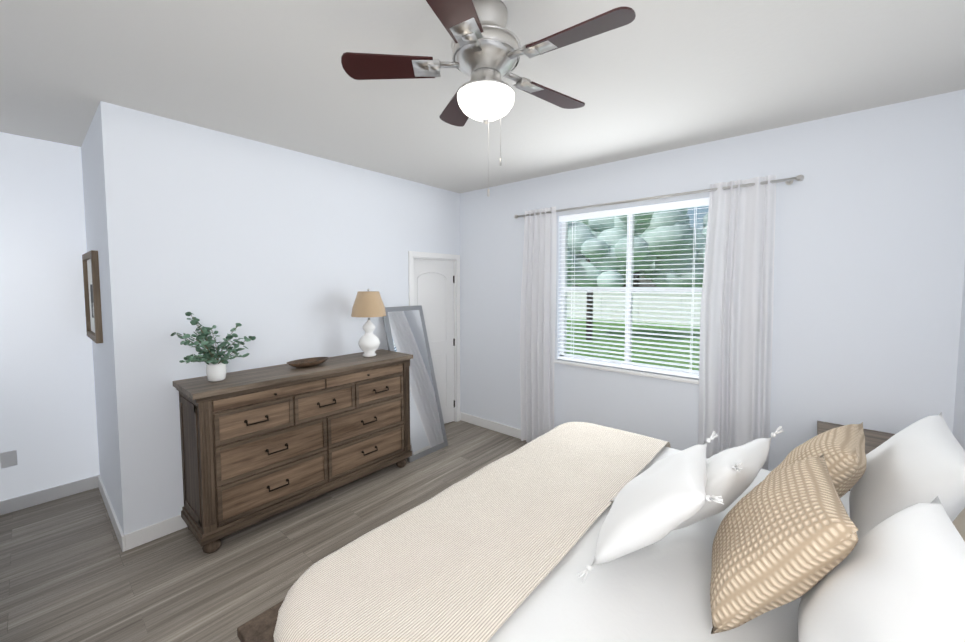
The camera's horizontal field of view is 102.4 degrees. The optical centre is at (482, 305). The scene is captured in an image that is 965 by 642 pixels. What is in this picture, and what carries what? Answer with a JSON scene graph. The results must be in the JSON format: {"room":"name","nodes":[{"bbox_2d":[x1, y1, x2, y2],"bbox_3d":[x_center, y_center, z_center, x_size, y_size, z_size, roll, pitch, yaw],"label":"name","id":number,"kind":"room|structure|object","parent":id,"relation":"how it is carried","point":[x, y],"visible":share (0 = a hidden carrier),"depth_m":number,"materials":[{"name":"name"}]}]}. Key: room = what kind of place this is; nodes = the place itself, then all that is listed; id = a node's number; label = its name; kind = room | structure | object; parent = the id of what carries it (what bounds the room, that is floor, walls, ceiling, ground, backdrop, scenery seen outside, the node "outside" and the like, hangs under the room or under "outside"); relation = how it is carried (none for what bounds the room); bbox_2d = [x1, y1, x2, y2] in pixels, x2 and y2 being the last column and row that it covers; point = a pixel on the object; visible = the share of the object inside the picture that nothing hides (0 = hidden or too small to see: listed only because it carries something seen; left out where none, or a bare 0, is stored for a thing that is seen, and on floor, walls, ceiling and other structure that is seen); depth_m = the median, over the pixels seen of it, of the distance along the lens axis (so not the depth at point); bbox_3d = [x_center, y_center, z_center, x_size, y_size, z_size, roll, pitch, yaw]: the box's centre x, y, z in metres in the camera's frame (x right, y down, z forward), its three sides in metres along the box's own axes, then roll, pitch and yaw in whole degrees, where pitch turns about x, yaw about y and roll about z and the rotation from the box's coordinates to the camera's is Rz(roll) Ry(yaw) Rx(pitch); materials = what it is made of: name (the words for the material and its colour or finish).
{"room":"bedroom","nodes":[
{"label":"bedroom","id":0,"kind":"room"},
{"bbox_2d":[0,132,99,500],"bbox_3d":[-3.694,0.148,2.866,0.140,2.850,1.400,3,4,40],"label":"wall","id":1,"kind":"structure","parent":0,"point":[48,425],"depth_m":3.05,"materials":[{"name":"white paint"}]},
{"bbox_2d":[0,450,17,468],"bbox_3d":[-3.586,1.161,2.937,0.006,0.120,0.080,3,4,40],"label":"outlet","id":2,"kind":"object","parent":1,"relation":"attached to","point":[8,458],"visible":1,"depth_m":2.94,"materials":[{"name":"white plastic"}]},
{"bbox_2d":[0,476,95,514],"bbox_3d":[-3.638,1.522,2.890,0.014,0.105,1.050,3,4,40],"label":"baseboard","id":3,"kind":"structure","parent":1,"relation":"attached to","point":[10,505],"depth_m":3.08,"materials":[{"name":"white"}]},
{"bbox_2d":[81,108,120,525],"bbox_3d":[-2.813,0.144,2.946,1.100,2.850,0.140,3,4,40],"label":"wall","id":4,"kind":"structure","parent":0,"point":[95,234],"depth_m":2.78,"materials":[{"name":"white paint"}]},
{"bbox_2d":[82,250,102,343],"bbox_3d":[-2.988,-0.073,2.967,0.650,0.660,0.035,3,4,40],"label":"framed art","id":5,"kind":"object","parent":4,"relation":"attached to","point":[91,280],"visible":1,"depth_m":2.83,"materials":[{"name":"brown wood"}]},
{"bbox_2d":[96,475,122,543],"bbox_3d":[-2.813,1.520,2.925,1.230,0.105,0.017,3,4,40],"label":"baseboard","id":6,"kind":"structure","parent":4,"relation":"attached to","point":[99,483],"depth_m":2.89,"materials":[{"name":"white"}]},
{"bbox_2d":[0,420,528,641],"bbox_3d":[-0.595,1.651,2.426,5.550,0.100,4.600,3,4,40],"label":"floor","id":7,"kind":"structure","parent":0,"point":[70,571],"depth_m":2.44,"materials":[{"name":"wood"}]},
{"bbox_2d":[172,349,412,553],"bbox_3d":[-1.385,1.022,3.177,0.500,1.070,1.704,3,4,40],"label":"dresser","id":8,"kind":"object","parent":7,"relation":"on","point":[259,444],"visible":1,"depth_m":2.79,"materials":[{"name":"brown wood"}]},
{"bbox_2d":[170,312,255,381],"bbox_3d":[-1.798,0.277,2.623,0.500,0.479,0.509,3,4,40],"label":"eucalyptus plant","id":9,"kind":"object","parent":8,"relation":"on","point":[216,370],"visible":1,"depth_m":2.62,"materials":[{"name":"green plant"}]},
{"bbox_2d":[287,357,328,367],"bbox_3d":[-1.409,0.463,3.139,0.180,0.048,0.338,3,4,40],"label":"bowl","id":10,"kind":"object","parent":8,"relation":"on","point":[307,362],"visible":0.98,"depth_m":3.13,"materials":[{"name":"brown wood"}]},
{"bbox_2d":[351,289,385,356],"bbox_3d":[-1.041,0.154,3.558,0.310,0.618,0.311,3,4,40],"label":"lamp","id":11,"kind":"object","parent":8,"relation":"on","point":[368,303],"visible":1,"depth_m":3.48,"materials":[{"name":"white ceramic"}]},
{"bbox_2d":[383,305,447,461],"bbox_3d":[-0.704,0.762,4.067,0.032,1.550,0.520,-17,-9,40],"label":"floor mirror","id":12,"kind":"object","parent":7,"relation":"on","point":[405,329],"visible":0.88,"depth_m":4.08,"materials":[{"name":"silver metal"}]},
{"bbox_2d":[237,413,964,641],"bbox_3d":[0.711,1.067,1.600,2.230,1.160,2.432,3,4,40],"label":"bed","id":13,"kind":"object","parent":7,"relation":"on","point":[578,532],"visible":1,"depth_m":1.33,"materials":[{"name":"white fabric"}]},
{"bbox_2d":[273,422,670,641],"bbox_3d":[0.235,1.141,2.008,0.767,0.407,2.432,3,4,40],"label":"throw","id":14,"kind":"object","parent":13,"relation":"on","point":[468,562],"depth_m":1.54,"materials":[{"name":"beige fabric"}]},
{"bbox_2d":[577,430,723,582],"bbox_3d":[0.670,0.759,1.524,0.163,0.606,0.608,50,25,18],"label":"pillow","id":15,"kind":"object","parent":13,"relation":"on","point":[677,486],"depth_m":1.40,"materials":[{"name":"white fabric"}]},
{"bbox_2d":[488,446,849,641],"bbox_3d":[0.735,1.092,1.588,1.999,0.263,2.342,3,4,40],"label":"duvet","id":16,"kind":"object","parent":13,"relation":"on","point":[548,506],"depth_m":1.47,"materials":[{"name":"white fabric"}]},
{"bbox_2d":[673,426,783,529],"bbox_3d":[0.988,0.752,1.648,0.569,0.571,0.172,-3,40,-40],"label":"pillow","id":17,"kind":"object","parent":13,"relation":"on","point":[729,472],"depth_m":1.49,"materials":[{"name":"white fabric"}]},
{"bbox_2d":[798,496,964,641],"bbox_3d":[0.895,0.755,0.843,0.226,0.520,0.780,38,25,30],"label":"pillow","id":18,"kind":"object","parent":13,"relation":"on","point":[903,580],"depth_m":0.86,"materials":[{"name":"white fabric"}]},
{"bbox_2d":[849,413,964,539],"bbox_3d":[1.701,0.714,1.562,0.780,0.520,0.228,-3,35,-47],"label":"pillow","id":19,"kind":"object","parent":13,"relation":"on","point":[924,461],"depth_m":1.42,"materials":[{"name":"white fabric"}]},
{"bbox_2d":[952,508,964,540],"bbox_3d":[1.818,0.846,1.570,0.450,0.162,0.800,-18,-9,39],"label":"pillow","id":20,"kind":"object","parent":13,"relation":"on","point":[959,522],"depth_m":1.40,"materials":[{"name":"beige fabric"}]},
{"bbox_2d":[817,421,894,490],"bbox_3d":[2.303,1.211,2.243,0.620,0.800,0.660,3,4,40],"label":"nightstand","id":21,"kind":"object","parent":7,"relation":"on","point":[874,439],"depth_m":2.41,"materials":[{"name":"brown wood"}]},
{"bbox_2d":[98,101,460,534],"bbox_3d":[-1.359,0.101,3.706,0.140,2.850,3.180,3,4,40],"label":"wall","id":22,"kind":"structure","parent":0,"point":[282,255],"depth_m":2.88,"materials":[{"name":"white paint"}]},
{"bbox_2d":[119,514,186,551],"bbox_3d":[-1.569,1.492,3.416,0.014,0.105,2.374,3,4,40],"label":"baseboard","id":23,"kind":"structure","parent":22,"relation":"attached to","point":[134,539],"depth_m":2.62,"materials":[{"name":"white"}]},
{"bbox_2d":[413,259,454,423],"bbox_3d":[-0.580,0.460,4.608,0.658,2.010,0.085,-3,4,-43],"label":"door leaf","id":24,"kind":"structure","parent":22,"relation":"in","point":[434,281],"depth_m":4.68,"materials":[{"name":"white wood"}]},
{"bbox_2d":[408,251,460,421],"bbox_3d":[-0.596,0.429,4.614,0.158,2.090,0.800,3,4,40],"label":"door frame","id":25,"kind":"structure","parent":22,"relation":"attached to","point":[412,255],"depth_m":4.80,"materials":[{"name":"white wood"}]},
{"bbox_2d":[0,0,964,192],"bbox_3d":[-0.595,-1.294,2.258,5.550,0.100,4.600,3,4,40],"label":"ceiling","id":26,"kind":"structure","parent":0,"point":[655,76],"depth_m":2.06,"materials":[{"name":"grey paint"}]},
{"bbox_2d":[341,0,635,196],"bbox_3d":[0.048,-0.842,1.608,1.111,0.730,1.129,3,4,40],"label":"ceiling fan","id":27,"kind":"object","parent":26,"relation":"hanging from","point":[488,51],"visible":1,"depth_m":1.53,"materials":[{"name":"silver metal"}]},
{"bbox_2d":[460,89,964,470],"bbox_3d":[1.312,0.105,3.635,4.310,2.850,0.160,3,4,40],"label":"wall","id":28,"kind":"structure","parent":0,"point":[869,257],"depth_m":2.69,"materials":[{"name":"white paint"}]},
{"bbox_2d":[461,412,520,438],"bbox_3d":[1.246,1.478,3.651,4.010,0.105,0.020,3,4,40],"label":"baseboard","id":29,"kind":"structure","parent":28,"relation":"attached to","point":[508,430],"depth_m":4.60,"materials":[{"name":"white wood"}]},
{"bbox_2d":[555,359,698,383],"bbox_3d":[1.313,0.599,3.580,1.460,0.030,0.105,3,4,40],"label":"window sill","id":30,"kind":"structure","parent":28,"relation":"attached to","point":[639,373],"depth_m":3.51,"materials":[{"name":"white"}]},
{"bbox_2d":[560,206,707,374],"bbox_3d":[1.367,-0.154,3.600,1.400,1.470,0.060,3,4,40],"label":"window","id":31,"kind":"structure","parent":28,"relation":"in","point":[632,233],"depth_m":3.59,"materials":[{"name":"white plastic"}]},
{"bbox_2d":[558,198,708,378],"bbox_3d":[1.325,-0.154,3.550,1.384,1.460,0.056,3,4,40],"label":"window blinds","id":32,"kind":"object","parent":31,"relation":"attached to","point":[696,203],"visible":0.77,"depth_m":3.50,"materials":[{"name":"white plastic"}]},
{"bbox_2d":[514,175,803,469],"bbox_3d":[1.277,0.271,3.487,2.404,2.465,0.126,3,4,40],"label":"curtains","id":33,"kind":"object","parent":28,"relation":"attached to","point":[736,336],"visible":0.79,"depth_m":2.97,"materials":[{"name":"white fabric"}]},
{"bbox_2d":[953,266,964,449],"bbox_3d":[1.471,0.278,0.599,0.140,2.850,4.600,3,4,40],"label":"wall","id":34,"kind":"structure","parent":0,"point":[959,424],"depth_m":2.23,"materials":[{"name":"white paint"}]},
{"label":"outside","id":35,"kind":"structure","parent":0,"visible":0},
{"bbox_2d":[567,291,701,370],"bbox_3d":[55.316,-1.142,62.919,170.000,0.100,159.600,3,4,40],"label":"ground","id":36,"kind":"structure","parent":35,"point":[647,340],"depth_m":16.04,"materials":[{"name":"green plant"}]},
{"bbox_2d":[567,292,701,325],"bbox_3d":[17.087,0.427,17.767,130.070,1.900,0.130,3,4,40],"label":"fence","id":37,"kind":"object","parent":36,"relation":"on","point":[640,303],"depth_m":23.81,"materials":[{"name":"white plastic"}]},
{"bbox_2d":[567,208,707,339],"bbox_3d":[21.928,-3.847,16.978,70.224,10.524,26.942,3,4,40],"label":"trees","id":38,"kind":"object","parent":36,"relation":"on","point":[608,248],"depth_m":17.00,"materials":[{"name":"green plant"}]}
]}

